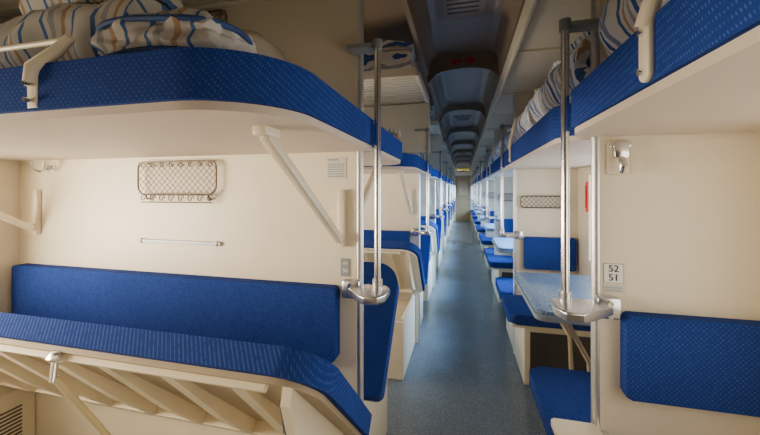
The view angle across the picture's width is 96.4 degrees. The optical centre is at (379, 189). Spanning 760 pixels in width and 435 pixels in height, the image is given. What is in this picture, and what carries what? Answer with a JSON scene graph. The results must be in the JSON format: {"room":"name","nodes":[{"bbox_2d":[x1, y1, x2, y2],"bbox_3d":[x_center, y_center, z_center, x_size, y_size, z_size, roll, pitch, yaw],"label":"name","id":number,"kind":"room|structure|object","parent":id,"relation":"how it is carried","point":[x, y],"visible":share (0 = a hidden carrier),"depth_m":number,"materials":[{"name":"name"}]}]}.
{"room":"train carriage","nodes":[
{"label":"train carriage","id":0,"kind":"room"},
{"bbox_2d":[0,160,19,386],"bbox_3d":[-0.439,0.100,7.647,0.080,2.560,16.650,0,0,14],"label":"wall","id":1,"kind":"structure","parent":0,"point":[9,169],"depth_m":1.69,"materials":[{"name":"plastic"}]},
{"bbox_2d":[20,0,759,434],"bbox_3d":[-0.331,0.110,1.383,3.100,2.540,0.030,0,0,14],"label":"wall","id":2,"kind":"structure","parent":0,"point":[93,214],"depth_m":1.34,"materials":[{"name":"plastic"}]},
{"bbox_2d":[30,161,55,172],"bbox_3d":[-1.634,-0.111,1.655,0.104,0.052,0.060,0,0,14],"label":"coat hook","id":3,"kind":"object","parent":2,"relation":"attached to","point":[47,168],"visible":1,"depth_m":1.65,"materials":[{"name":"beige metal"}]},
{"bbox_2d":[0,0,270,23],"bbox_3d":[-1.001,-0.795,1.129,1.900,0.060,0.780,0,0,14],"label":"shelf","id":4,"kind":"object","parent":2,"relation":"attached to","point":[9,9],"visible":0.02,"depth_m":1.43,"materials":[{"name":"beige plastic"}]},
{"bbox_2d":[137,160,216,202],"bbox_3d":[-0.887,-0.036,1.490,0.417,0.185,0.026,0,0,14],"label":"rack","id":5,"kind":"object","parent":2,"relation":"attached to","point":[176,161],"visible":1,"depth_m":1.48,"materials":[{"name":"brown metal"}]},
{"bbox_2d":[137,238,220,245],"bbox_3d":[-0.890,0.230,1.497,0.440,0.021,0.013,0,0,14],"label":"towel rail","id":6,"kind":"object","parent":2,"relation":"attached to","point":[140,240],"visible":1,"depth_m":1.49,"materials":[{"name":"grey metal"}]},
{"bbox_2d":[0,34,373,246],"bbox_3d":[-1.014,-0.049,1.144,1.868,0.537,0.758,0,0,14],"label":"upper berth","id":7,"kind":"object","parent":2,"relation":"attached to","point":[180,101],"visible":1,"depth_m":0.71,"materials":[{"name":"blue fabric"}]},
{"bbox_2d":[0,0,182,67],"bbox_3d":[-0.918,-0.465,1.135,0.575,0.384,0.395,0,0,14],"label":"mattress","id":8,"kind":"object","parent":7,"relation":"on","point":[39,19],"visible":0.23,"depth_m":0.96,"materials":[{"name":"fabric"}]},
{"bbox_2d":[88,7,256,55],"bbox_3d":[-0.485,-0.326,0.811,0.353,0.135,0.225,0,0,14],"label":"mattress","id":9,"kind":"object","parent":7,"relation":"on","point":[182,26],"visible":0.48,"depth_m":0.71,"materials":[{"name":"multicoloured fabric"}]},
{"bbox_2d":[241,29,289,62],"bbox_3d":[-0.455,-0.398,1.194,0.236,0.267,0.352,0,0,14],"label":"rolled blanket","id":10,"kind":"object","parent":7,"relation":"on","point":[264,46],"visible":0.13,"depth_m":1.10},
{"bbox_2d":[207,9,226,22],"bbox_3d":[-0.838,-0.666,1.479,0.417,0.185,0.026,0,0,14],"label":"rack","id":11,"kind":"object","parent":2,"relation":"attached to","point":[219,10],"visible":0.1,"depth_m":1.43,"materials":[{"name":"brown metal"}]},
{"bbox_2d":[327,157,345,178],"bbox_3d":[-0.170,-0.086,1.327,0.080,0.083,0.003,0,0,14],"label":"sticker","id":12,"kind":"object","parent":2,"relation":"attached to","point":[336,166],"visible":1,"depth_m":1.33,"materials":[{"name":"paper"}]},
{"bbox_2d":[341,258,349,276],"bbox_3d":[-0.135,0.300,1.317,0.038,0.070,0.004,0,0,14],"label":"number plate","id":13,"kind":"object","parent":2,"relation":"attached to","point":[345,262],"visible":1,"depth_m":1.32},
{"bbox_2d":[357,0,363,402],"bbox_3d":[-0.079,0.170,1.321,0.030,2.420,0.031,0,0,14],"label":"trim","id":14,"kind":"structure","parent":2,"relation":"attached to","point":[360,3],"depth_m":1.31,"materials":[{"name":"metal"}]},
{"bbox_2d":[342,38,389,305],"bbox_3d":[-0.065,-0.068,1.218,0.189,0.955,0.165,0,0,14],"label":"pole","id":15,"kind":"object","parent":2,"relation":"attached to","point":[375,294],"visible":1,"depth_m":1.23,"materials":[{"name":"silver metal"}]},
{"bbox_2d":[372,278,382,288],"bbox_3d":[-0.009,0.343,1.237,0.037,0.035,0.038,0,0,14],"label":"pole collar","id":16,"kind":"object","parent":15,"relation":"attached to","point":[377,283],"depth_m":1.22,"materials":[{"name":"metal"}]},
{"bbox_2d":[364,127,401,206],"bbox_3d":[-0.827,-0.049,1.909,1.868,0.537,0.758,0,0,14],"label":"upper berth","id":17,"kind":"object","parent":2,"relation":"attached to","point":[391,147],"visible":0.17,"depth_m":1.63,"materials":[{"name":"blue fabric"}]},
{"bbox_2d":[551,418,608,434],"bbox_3d":[0.644,0.812,1.077,0.170,0.095,0.099,0,0,14],"label":"step","id":18,"kind":"structure","parent":2,"relation":"attached to","point":[559,426],"depth_m":1.09,"materials":[{"name":"beige plastic"}]},
{"bbox_2d":[549,17,620,322],"bbox_3d":[0.644,-0.068,1.044,0.210,0.955,0.165,0,0,14],"label":"pole","id":19,"kind":"object","parent":2,"relation":"attached to","point":[565,307],"visible":0.9,"depth_m":1.08,"materials":[{"name":"silver metal"}]},
{"bbox_2d":[558,290,571,302],"bbox_3d":[0.594,0.343,1.090,0.037,0.035,0.038,0,0,14],"label":"pole collar","id":20,"kind":"object","parent":19,"relation":"attached to","point":[564,296],"depth_m":1.08,"materials":[{"name":"metal"}]},
{"bbox_2d":[591,0,599,428],"bbox_3d":[0.717,0.290,1.127,0.030,2.180,0.031,0,0,14],"label":"trim","id":21,"kind":"structure","parent":2,"relation":"attached to","point":[595,4],"depth_m":1.11,"materials":[{"name":"metal"}]},
{"bbox_2d":[603,263,623,292],"bbox_3d":[0.755,0.285,1.100,0.058,0.094,0.004,0,0,14],"label":"number label","id":22,"kind":"object","parent":2,"relation":"attached to","point":[612,272],"visible":1,"depth_m":1.10,"materials":[{"name":"plastic"}]},
{"bbox_2d":[606,140,630,174],"bbox_3d":[0.762,-0.105,1.074,0.068,0.110,0.051,0,0,14],"label":"coat hook","id":23,"kind":"object","parent":2,"relation":"attached to","point":[618,152],"visible":1,"depth_m":1.08,"materials":[{"name":"silver metal"}]},
{"bbox_2d":[620,311,759,416],"bbox_3d":[0.825,0.884,0.827,0.580,0.992,0.498,0,0,14],"label":"seat backrest","id":24,"kind":"object","parent":2,"relation":"attached to","point":[685,361],"visible":0.99,"depth_m":1.01,"materials":[{"name":"blue fabric"}]},
{"bbox_2d":[364,0,525,166],"bbox_3d":[1.106,-1.080,7.270,3.300,0.240,16.850,0,0,14],"label":"ceiling","id":25,"kind":"structure","parent":0,"point":[421,23],"depth_m":2.63,"materials":[{"name":"plastic"}]},
{"bbox_2d":[440,0,485,19],"bbox_3d":[0.522,-1.185,2.137,0.280,0.017,0.400,0,0,14],"label":"ceiling vent","id":26,"kind":"object","parent":25,"relation":"in","point":[450,9],"visible":1,"depth_m":2.21,"materials":[{"name":"plastic"}]},
{"bbox_2d":[454,115,471,120],"bbox_3d":[1.375,-1.185,5.635,0.280,0.017,0.400,0,0,14],"label":"ceiling vent","id":27,"kind":"object","parent":25,"relation":"in","point":[462,117],"visible":1,"depth_m":5.60,"materials":[{"name":"plastic"}]},
{"bbox_2d":[454,155,471,160],"bbox_3d":[2.862,-1.080,11.726,0.620,0.280,0.060,0,0,14],"label":"trim","id":28,"kind":"structure","parent":25,"relation":"attached to","point":[457,156],"depth_m":11.69,"materials":[{"name":"plastic"}]},
{"bbox_2d":[453,163,473,220],"bbox_3d":[3.092,0.050,15.406,3.300,2.660,0.100,0,0,14],"label":"wall","id":29,"kind":"structure","parent":0,"point":[459,165],"depth_m":15.21,"materials":[{"name":"plastic"}]},
{"bbox_2d":[455,175,470,220],"bbox_3d":[3.713,0.366,15.208,0.656,2.028,0.110,0,0,14],"label":"door","id":30,"kind":"structure","parent":29,"relation":"in","point":[462,183],"depth_m":15.22,"materials":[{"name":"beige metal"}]},
{"bbox_2d":[447,151,480,236],"bbox_3d":[1.803,0.110,10.126,3.100,2.540,0.030,0,0,14],"label":"wall","id":31,"kind":"structure","parent":0,"point":[478,162],"depth_m":9.86,"materials":[{"name":"plastic"}]},
{"bbox_2d":[452,149,472,157],"bbox_3d":[2.436,-1.080,9.977,0.620,0.280,0.060,0,0,14],"label":"trim","id":32,"kind":"structure","parent":31,"relation":"attached to","point":[456,150],"depth_m":9.95,"materials":[{"name":"plastic"}]},
{"bbox_2d":[443,155,485,245],"bbox_3d":[1.376,0.110,8.378,3.100,2.540,0.030,0,0,14],"label":"wall","id":33,"kind":"structure","parent":0,"point":[483,156],"depth_m":8.10,"materials":[{"name":"plastic"}]},
{"bbox_2d":[443,158,450,175],"bbox_3d":[0.791,-0.552,8.479,1.915,0.425,0.049,0,0,14],"label":"trim","id":34,"kind":"structure","parent":33,"relation":"attached to","point":[449,159],"depth_m":8.24,"materials":[{"name":"beige laminate"}]},
{"bbox_2d":[444,167,451,206],"bbox_3d":[1.643,-0.068,8.212,0.189,0.955,0.165,0,0,14],"label":"pole","id":35,"kind":"object","parent":33,"relation":"attached to","point":[449,167],"visible":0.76,"depth_m":8.22,"materials":[{"name":"silver metal"}]},
{"bbox_2d":[450,140,475,149],"bbox_3d":[2.009,-1.080,8.228,0.620,0.280,0.060,0,0,14],"label":"trim","id":36,"kind":"structure","parent":33,"relation":"attached to","point":[469,142],"depth_m":8.20,"materials":[{"name":"plastic"}]},
{"bbox_2d":[475,167,483,206],"bbox_3d":[2.352,-0.068,8.039,0.210,0.955,0.165,0,0,14],"label":"pole","id":37,"kind":"object","parent":33,"relation":"attached to","point":[482,205],"visible":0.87,"depth_m":8.07,"materials":[{"name":"silver metal"}]},
{"bbox_2d":[436,130,493,261],"bbox_3d":[0.949,0.110,6.629,3.100,2.540,0.030,0,0,14],"label":"wall","id":38,"kind":"structure","parent":0,"point":[490,183],"depth_m":6.35,"materials":[{"name":"beige laminate"}]},
{"bbox_2d":[436,175,445,200],"bbox_3d":[0.267,-0.049,6.390,1.868,0.537,0.758,0,0,14],"label":"upper berth","id":39,"kind":"object","parent":38,"relation":"attached to","point":[443,176],"visible":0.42,"depth_m":6.20,"materials":[{"name":"plastic"}]},
{"bbox_2d":[436,150,447,171],"bbox_3d":[0.364,-0.552,6.730,1.915,0.425,0.049,0,0,14],"label":"trim","id":40,"kind":"structure","parent":38,"relation":"attached to","point":[444,152],"depth_m":6.49,"materials":[{"name":"beige laminate"}]},
{"bbox_2d":[442,136,442,261],"bbox_3d":[1.202,0.170,6.567,0.030,2.420,0.031,0,0,14],"label":"trim","id":41,"kind":"structure","parent":38,"relation":"attached to","point":[442,136],"depth_m":6.55,"materials":[{"name":"metal"}]},
{"bbox_2d":[439,161,448,210],"bbox_3d":[1.216,-0.068,6.463,0.189,0.955,0.165,0,0,14],"label":"pole","id":42,"kind":"object","parent":38,"relation":"attached to","point":[446,162],"visible":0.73,"depth_m":6.47,"materials":[{"name":"silver metal"}]},
{"bbox_2d":[446,127,479,140],"bbox_3d":[1.582,-1.080,6.480,0.620,0.280,0.060,0,0,14],"label":"trim","id":43,"kind":"structure","parent":38,"relation":"attached to","point":[454,129],"depth_m":6.45,"materials":[{"name":"plastic"}]},
{"bbox_2d":[478,161,489,211],"bbox_3d":[1.925,-0.068,6.290,0.210,0.955,0.165,0,0,14],"label":"pole","id":44,"kind":"object","parent":38,"relation":"attached to","point":[480,209],"visible":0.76,"depth_m":6.33,"materials":[{"name":"silver metal"}]},
{"bbox_2d":[386,221,545,434],"bbox_3d":[1.106,1.420,7.270,3.300,0.080,16.850,0,0,14],"label":"floor","id":45,"kind":"structure","parent":0,"point":[463,376],"depth_m":2.63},
{"bbox_2d":[0,386,35,434],"bbox_3d":[-1.990,1.170,0.861,0.122,0.420,1.770,0,0,14],"label":"heater cover","id":46,"kind":"object","parent":45,"relation":"on","point":[17,407],"visible":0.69,"depth_m":1.64,"materials":[{"name":"beige plastic"}]},
{"bbox_2d":[0,263,371,434],"bbox_3d":[-0.982,0.875,1.207,1.840,1.010,0.619,0,0,14],"label":"lower berth","id":47,"kind":"object","parent":45,"relation":"on","point":[243,355],"visible":1,"depth_m":1.15,"materials":[{"name":"blue fabric"}]},
{"bbox_2d":[364,262,398,434],"bbox_3d":[-0.827,0.875,1.839,1.840,1.010,0.619,0,0,14],"label":"lower berth","id":48,"kind":"object","parent":45,"relation":"on","point":[379,320],"visible":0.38,"depth_m":1.58,"materials":[{"name":"blue fabric"}]},
{"bbox_2d":[364,230,424,379],"bbox_3d":[-0.555,0.875,2.955,1.840,1.010,0.619,0,0,14],"label":"lower berth","id":49,"kind":"object","parent":45,"relation":"on","point":[402,256],"visible":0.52,"depth_m":2.65,"materials":[{"name":"plastic"}]},
{"bbox_2d":[364,239,424,290],"bbox_3d":[-0.545,0.634,2.977,1.830,0.492,0.492,0,0,14],"label":"seat cushion","id":50,"kind":"object","parent":49,"relation":"on","point":[404,257],"depth_m":2.65,"materials":[{"name":"blue fabric"}]},
{"bbox_2d":[420,227,430,324],"bbox_3d":[-0.401,0.875,3.588,1.840,1.010,0.619,0,0,14],"label":"lower berth","id":51,"kind":"object","parent":45,"relation":"on","point":[425,240],"visible":0.18,"depth_m":3.38,"materials":[{"name":"blue fabric"}]},
{"bbox_2d":[420,227,430,284],"bbox_3d":[-0.401,0.634,3.564,1.830,0.492,0.492,0,0,14],"label":"seat cushion","id":52,"kind":"object","parent":51,"relation":"on","point":[425,240],"depth_m":3.34,"materials":[{"name":"blue fabric"}]},
{"bbox_2d":[420,216,438,300],"bbox_3d":[-0.128,0.875,4.704,1.840,1.010,0.619,0,0,14],"label":"lower berth","id":53,"kind":"object","parent":45,"relation":"on","point":[434,249],"visible":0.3,"depth_m":4.39,"materials":[{"name":"blue fabric"}]},
{"bbox_2d":[420,220,438,252],"bbox_3d":[-0.118,0.634,4.725,1.830,0.492,0.492,0,0,14],"label":"seat cushion","id":54,"kind":"object","parent":53,"relation":"on","point":[434,248],"depth_m":4.40,"materials":[{"name":"blue fabric"}]},
{"bbox_2d":[436,218,441,250],"bbox_3d":[0.026,0.875,5.337,1.840,1.010,0.619,0,0,14],"label":"lower berth","id":55,"kind":"object","parent":45,"relation":"on","point":[438,220],"visible":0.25,"depth_m":5.12,"materials":[{"name":"blue fabric"}]},
{"bbox_2d":[436,209,445,268],"bbox_3d":[0.299,0.875,6.453,1.840,1.010,0.619,0,0,14],"label":"lower berth","id":56,"kind":"object","parent":45,"relation":"on","point":[443,230],"visible":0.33,"depth_m":6.22,"materials":[{"name":"plastic"}]},
{"bbox_2d":[436,212,445,235],"bbox_3d":[0.309,0.634,6.474,1.830,0.492,0.492,0,0,14],"label":"seat cushion","id":57,"kind":"object","parent":56,"relation":"on","point":[443,231],"depth_m":6.23,"materials":[{"name":"blue fabric"}]},
{"bbox_2d":[443,207,448,250],"bbox_3d":[0.726,0.875,8.201,1.840,1.010,0.619,0,0,14],"label":"lower berth","id":58,"kind":"object","parent":45,"relation":"on","point":[447,211],"visible":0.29,"depth_m":7.93,"materials":[{"name":"plastic"}]},
{"bbox_2d":[477,206,485,250],"bbox_3d":[2.532,0.884,7.822,0.580,0.992,0.498,0,0,14],"label":"bench","id":59,"kind":"object","parent":45,"relation":"on","point":[479,229],"visible":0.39,"depth_m":7.66,"materials":[{"name":"blue fabric"}]},
{"bbox_2d":[480,211,493,269],"bbox_3d":[2.105,0.884,6.073,0.580,0.992,0.498,0,0,14],"label":"bench","id":60,"kind":"object","parent":45,"relation":"on","point":[486,241],"visible":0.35,"depth_m":6.00,"materials":[{"name":"blue fabric"}]},
{"bbox_2d":[480,237,493,244],"bbox_3d":[2.103,0.915,6.072,0.575,0.070,0.495,0,0,14],"label":"seat cushion","id":61,"kind":"object","parent":60,"relation":"on","point":[484,240],"depth_m":5.93,"materials":[{"name":"blue fabric"}]},
{"bbox_2d":[483,223,493,231],"bbox_3d":[1.961,0.978,5.440,0.549,0.806,0.810,0,0,14],"label":"side table","id":62,"kind":"object","parent":45,"relation":"on","point":[489,227],"visible":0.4,"depth_m":5.36,"materials":[{"name":"blue laminate"}]},
{"bbox_2d":[484,248,493,286],"bbox_3d":[1.812,0.884,4.870,0.580,0.992,0.558,0,0,14],"label":"bench","id":63,"kind":"object","parent":45,"relation":"on","point":[488,251],"visible":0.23,"depth_m":4.87,"materials":[{"name":"blue fabric"}]},
{"bbox_2d":[484,248,493,258],"bbox_3d":[1.810,0.915,4.872,0.575,0.070,0.555,0,0,14],"label":"seat cushion","id":64,"kind":"object","parent":63,"relation":"on","point":[488,251],"depth_m":4.90,"materials":[{"name":"blue fabric"}]},
{"bbox_2d":[487,219,512,302],"bbox_3d":[1.678,0.884,4.324,0.580,0.992,0.498,0,0,14],"label":"bench","id":65,"kind":"object","parent":45,"relation":"on","point":[502,265],"visible":0.32,"depth_m":4.19,"materials":[{"name":"blue fabric"}]},
{"bbox_2d":[487,255,512,268],"bbox_3d":[1.676,0.915,4.324,0.575,0.070,0.495,0,0,14],"label":"seat cushion","id":66,"kind":"object","parent":65,"relation":"on","point":[494,261],"depth_m":4.18,"materials":[{"name":"blue fabric"}]},
{"bbox_2d":[492,237,512,256],"bbox_3d":[1.534,0.978,3.692,0.549,0.806,0.810,0,0,14],"label":"side table","id":67,"kind":"object","parent":45,"relation":"on","point":[502,245],"visible":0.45,"depth_m":3.59,"materials":[{"name":"blue laminate"}]},
{"bbox_2d":[495,277,512,346],"bbox_3d":[1.385,0.884,3.122,0.580,0.992,0.558,0,0,14],"label":"bench","id":68,"kind":"object","parent":45,"relation":"on","point":[504,285],"visible":0.16,"depth_m":3.13,"materials":[{"name":"blue fabric"}]},
{"bbox_2d":[495,277,512,298],"bbox_3d":[1.383,0.915,3.124,0.575,0.070,0.555,0,0,14],"label":"seat cushion","id":69,"kind":"object","parent":68,"relation":"on","point":[504,285],"depth_m":3.13,"materials":[{"name":"blue fabric"}]},
{"bbox_2d":[502,236,590,384],"bbox_3d":[1.252,0.884,2.576,0.580,0.992,0.498,0,0,14],"label":"seat","id":70,"kind":"object","parent":45,"relation":"on","point":[537,342],"visible":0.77,"depth_m":2.40,"materials":[{"name":"blue fabric"}]},
{"bbox_2d":[502,294,590,331],"bbox_3d":[1.249,0.915,2.575,0.575,0.070,0.495,0,0,14],"label":"seat cushion","id":71,"kind":"object","parent":70,"relation":"on","point":[517,312],"depth_m":2.40,"materials":[{"name":"blue fabric"}]},
{"bbox_2d":[514,272,590,371],"bbox_3d":[1.107,0.978,1.943,0.549,0.806,0.810,0,0,14],"label":"side table","id":72,"kind":"object","parent":45,"relation":"on","point":[537,289],"visible":0.52,"depth_m":1.95,"materials":[{"name":"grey laminate"}]},
{"bbox_2d":[529,366,590,434],"bbox_3d":[0.958,0.884,1.373,0.580,0.992,0.558,0,0,14],"label":"bench","id":73,"kind":"object","parent":45,"relation":"on","point":[559,393],"visible":0.19,"depth_m":1.47,"materials":[{"name":"blue fabric"}]},
{"bbox_2d":[420,129,512,287],"bbox_3d":[0.522,0.110,4.880,3.100,2.540,0.030,0,0,14],"label":"wall","id":74,"kind":"structure","parent":0,"point":[508,181],"depth_m":4.60,"materials":[{"name":"plastic"}]},
{"bbox_2d":[420,169,438,205],"bbox_3d":[-0.160,-0.049,4.641,1.868,0.537,0.758,0,0,14],"label":"upper berth","id":75,"kind":"object","parent":74,"relation":"attached to","point":[435,173],"visible":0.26,"depth_m":4.38,"materials":[{"name":"blue fabric"}]},
{"bbox_2d":[421,135,441,165],"bbox_3d":[-0.063,-0.552,4.981,1.915,0.425,0.049,0,0,14],"label":"trim","id":76,"kind":"structure","parent":74,"relation":"attached to","point":[435,140],"depth_m":4.75,"materials":[{"name":"plastic"}]},
{"bbox_2d":[434,166,435,287],"bbox_3d":[0.775,0.170,4.819,0.030,2.420,0.031,0,0,14],"label":"trim","id":77,"kind":"structure","parent":74,"relation":"attached to","point":[434,166],"depth_m":4.81,"materials":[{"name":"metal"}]},
{"bbox_2d":[430,120,441,134],"bbox_3d":[-0.147,-0.795,4.627,1.900,0.060,0.780,0,0,14],"label":"shelf","id":78,"kind":"object","parent":74,"relation":"attached to","point":[435,129],"visible":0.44,"depth_m":4.32,"materials":[{"name":"beige plastic"}]},
{"bbox_2d":[430,104,435,120],"bbox_3d":[0.453,-0.950,4.281,0.495,0.270,0.290,0,0,14],"label":"mattress","id":79,"kind":"object","parent":78,"relation":"on","point":[432,107],"visible":0.1,"depth_m":4.16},
{"bbox_2d":[430,151,443,218],"bbox_3d":[0.789,-0.068,4.715,0.189,0.955,0.165,0,0,14],"label":"pole","id":80,"kind":"object","parent":74,"relation":"attached to","point":[432,216],"visible":1,"depth_m":4.73,"materials":[{"name":"silver metal"}]},
{"bbox_2d":[440,103,484,123],"bbox_3d":[1.155,-1.080,4.731,0.620,0.280,0.060,0,0,14],"label":"trim","id":81,"kind":"structure","parent":74,"relation":"attached to","point":[478,107],"depth_m":4.70,"materials":[{"name":"plastic"}]},
{"bbox_2d":[484,149,499,219],"bbox_3d":[1.498,-0.068,4.542,0.210,0.955,0.165,0,0,14],"label":"pole","id":82,"kind":"object","parent":74,"relation":"attached to","point":[496,217],"visible":0.89,"depth_m":4.58,"materials":[{"name":"silver metal"}]},
{"bbox_2d":[494,131,495,291],"bbox_3d":[1.571,0.290,4.625,0.030,2.180,0.031,0,0,14],"label":"trim","id":83,"kind":"structure","parent":74,"relation":"attached to","point":[494,131],"depth_m":4.62,"materials":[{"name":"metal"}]},
{"bbox_2d":[364,61,576,342],"bbox_3d":[0.095,0.110,3.132,3.100,2.540,0.030,0,0,14],"label":"wall","id":84,"kind":"structure","parent":0,"point":[534,222],"depth_m":2.85,"materials":[{"name":"plastic"}]},
{"bbox_2d":[364,153,425,213],"bbox_3d":[-0.587,-0.049,2.893,1.868,0.537,0.758,0,0,14],"label":"upper berth","id":85,"kind":"object","parent":84,"relation":"attached to","point":[410,163],"visible":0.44,"depth_m":2.58,"materials":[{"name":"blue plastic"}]},
{"bbox_2d":[384,128,402,148],"bbox_3d":[-0.086,-0.394,2.801,0.529,0.227,0.239,0,0,14],"label":"mattress","id":86,"kind":"object","parent":85,"relation":"on","point":[396,133],"visible":0.02,"depth_m":2.72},
{"bbox_2d":[364,67,428,106],"bbox_3d":[-0.574,-0.795,2.878,1.900,0.060,0.780,0,0,14],"label":"shelf","id":87,"kind":"object","parent":84,"relation":"attached to","point":[401,86],"visible":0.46,"depth_m":2.59,"materials":[{"name":"beige plastic"}]},
{"bbox_2d":[364,40,416,71],"bbox_3d":[0.026,-0.950,2.532,0.495,0.270,0.290,0,0,14],"label":"mattress","id":88,"kind":"object","parent":87,"relation":"on","point":[394,54],"visible":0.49,"depth_m":2.41,"materials":[{"name":"fabric"}]},
{"bbox_2d":[364,103,429,151],"bbox_3d":[-0.490,-0.552,3.233,1.915,0.425,0.049,0,0,14],"label":"trim","id":89,"kind":"structure","parent":84,"relation":"attached to","point":[406,118],"depth_m":3.03,"materials":[{"name":"plastic"}]},
{"bbox_2d":[418,152,419,343],"bbox_3d":[0.348,0.170,3.070,0.030,2.420,0.031,0,0,14],"label":"trim","id":90,"kind":"structure","parent":84,"relation":"attached to","point":[418,152],"depth_m":3.06,"materials":[{"name":"metal"}]},
{"bbox_2d":[412,128,432,235],"bbox_3d":[0.362,-0.068,2.966,0.189,0.955,0.165,0,0,14],"label":"pole","id":91,"kind":"object","parent":84,"relation":"attached to","point":[415,231],"visible":0.98,"depth_m":2.98,"materials":[{"name":"silver metal"}]},
{"bbox_2d":[420,164,431,177],"bbox_3d":[-0.400,-0.049,3.658,1.868,0.537,0.758,0,0,14],"label":"upper berth","id":92,"kind":"object","parent":84,"relation":"attached to","point":[430,166],"visible":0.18,"depth_m":3.47,"materials":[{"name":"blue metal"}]},
{"bbox_2d":[451,57,474,64],"bbox_3d":[0.720,-1.120,2.951,0.210,0.068,0.003,0,0,14],"label":"arrow sign","id":93,"kind":"object","parent":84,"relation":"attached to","point":[471,59],"visible":1,"depth_m":2.95,"materials":[{"name":"red plastic"}]},
{"bbox_2d":[427,50,499,85],"bbox_3d":[0.728,-1.080,2.982,0.620,0.280,0.060,0,0,14],"label":"trim","id":94,"kind":"structure","parent":84,"relation":"attached to","point":[486,60],"depth_m":2.95,"materials":[{"name":"plastic"}]},
{"bbox_2d":[496,124,522,238],"bbox_3d":[1.071,-0.068,2.793,0.210,0.955,0.165,0,0,14],"label":"pole","id":95,"kind":"object","parent":84,"relation":"attached to","point":[502,234],"visible":0.92,"depth_m":2.83,"materials":[{"name":"silver metal"}]},
{"bbox_2d":[513,95,515,353],"bbox_3d":[1.144,0.290,2.876,0.030,2.180,0.031,0,0,14],"label":"trim","id":96,"kind":"structure","parent":84,"relation":"attached to","point":[514,96],"depth_m":2.87,"materials":[{"name":"metal"}]},
{"bbox_2d":[520,196,560,207],"bbox_3d":[1.329,0.098,2.797,0.334,0.104,0.035,0,0,14],"label":"rack","id":97,"kind":"object","parent":84,"relation":"attached to","point":[522,196],"visible":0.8,"depth_m":2.79,"materials":[{"name":"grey metal"}]},
{"bbox_2d":[577,166,590,275],"bbox_3d":[2.650,0.100,6.893,0.080,2.560,16.650,0,0,14],"label":"wall","id":98,"kind":"structure","parent":0,"point":[583,268],"depth_m":2.64,"materials":[{"name":"plastic"}]},
{"bbox_2d":[475,143,486,155],"bbox_3d":[2.370,-0.860,7.209,0.605,0.100,1.766,0,0,14],"label":"shelf","id":99,"kind":"object","parent":98,"relation":"attached to","point":[480,151],"visible":0.27,"depth_m":7.24,"materials":[{"name":"beige plastic"}]},
{"bbox_2d":[479,125,495,146],"bbox_3d":[1.943,-0.860,5.460,0.605,0.100,1.766,0,0,14],"label":"shelf","id":100,"kind":"object","parent":98,"relation":"attached to","point":[487,137],"visible":0.31,"depth_m":5.49,"materials":[{"name":"beige plastic"}]},
{"bbox_2d":[481,162,493,180],"bbox_3d":[1.947,-0.327,5.460,0.596,0.311,1.743,0,0,14],"label":"side upper berth","id":101,"kind":"object","parent":98,"relation":"attached to","point":[483,173],"visible":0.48,"depth_m":5.57,"materials":[{"name":"blue fabric"}]},
{"bbox_2d":[485,86,515,130],"bbox_3d":[1.516,-0.860,3.711,0.605,0.100,1.766,0,0,14],"label":"shelf","id":102,"kind":"object","parent":98,"relation":"attached to","point":[501,109],"visible":0.3,"depth_m":3.60,"materials":[{"name":"beige plastic"}]},
{"bbox_2d":[488,150,512,176],"bbox_3d":[1.520,-0.327,3.712,0.596,0.311,1.743,0,0,14],"label":"side upper berth","id":103,"kind":"object","parent":98,"relation":"attached to","point":[494,169],"visible":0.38,"depth_m":3.69,"materials":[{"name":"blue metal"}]},
{"bbox_2d":[492,140,500,160],"bbox_3d":[1.555,-0.474,4.120,0.348,0.322,0.733,0,0,14],"label":"mattress","id":104,"kind":"object","parent":103,"relation":"on","point":[496,153],"visible":0.06,"depth_m":4.04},
{"bbox_2d":[498,124,512,152],"bbox_3d":[1.361,-0.486,3.300,0.367,0.336,0.794,0,0,11],"label":"mattress","id":105,"kind":"object","parent":103,"relation":"on","point":[507,135],"visible":0.07,"depth_m":3.20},
{"bbox_2d":[498,0,590,94],"bbox_3d":[1.089,-0.860,1.963,0.605,0.100,1.766,0,0,14],"label":"shelf","id":106,"kind":"object","parent":98,"relation":"attached to","point":[535,46],"visible":0.56,"depth_m":1.92,"materials":[{"name":"beige plastic"}]},
{"bbox_2d":[504,103,590,168],"bbox_3d":[1.093,-0.327,1.963,0.596,0.311,1.743,0,0,14],"label":"side upper berth","id":107,"kind":"object","parent":98,"relation":"attached to","point":[539,147],"visible":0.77,"depth_m":1.65,"materials":[{"name":"blue plastic"}]},
{"bbox_2d":[513,90,537,142],"bbox_3d":[1.128,-0.474,2.372,0.348,0.322,0.733,0,0,14],"label":"mattress","id":108,"kind":"object","parent":107,"relation":"on","point":[525,121],"visible":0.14,"depth_m":2.22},
{"bbox_2d":[530,31,590,121],"bbox_3d":[0.927,-0.486,1.553,0.367,0.336,0.794,0,0,11],"label":"mattress","id":109,"kind":"object","parent":107,"relation":"on","point":[547,97],"visible":0.28,"depth_m":1.39,"materials":[{"name":"fabric"}]},
{"bbox_2d":[585,182,588,211],"bbox_3d":[1.520,0.050,2.493,0.028,0.220,0.040,0,0,14],"label":"lever","id":110,"kind":"object","parent":98,"relation":"attached to","point":[587,183],"visible":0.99,"depth_m":2.47,"materials":[{"name":"red plastic"}]},
{"bbox_2d":[587,169,590,265],"bbox_3d":[1.412,0.200,1.868,0.082,0.700,1.300,0,0,14],"label":"window","id":111,"kind":"structure","parent":98,"relation":"in","point":[588,170],"depth_m":2.47,"materials":[{"name":"beige plastic"}]},
{"bbox_2d":[571,0,759,136],"bbox_3d":[0.667,-0.327,0.214,0.596,0.311,1.743,0,0,14],"label":"side upper berth","id":112,"kind":"object","parent":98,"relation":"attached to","point":[689,66],"visible":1,"depth_m":0.60,"materials":[{"name":"blue fabric"}]},
{"bbox_2d":[598,0,669,55],"bbox_3d":[0.725,-0.491,0.699,0.365,0.333,0.626,0,0,14],"label":"mattress","id":113,"kind":"object","parent":112,"relation":"on","point":[617,20],"visible":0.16,"depth_m":0.87,"materials":[{"name":"fabric"}]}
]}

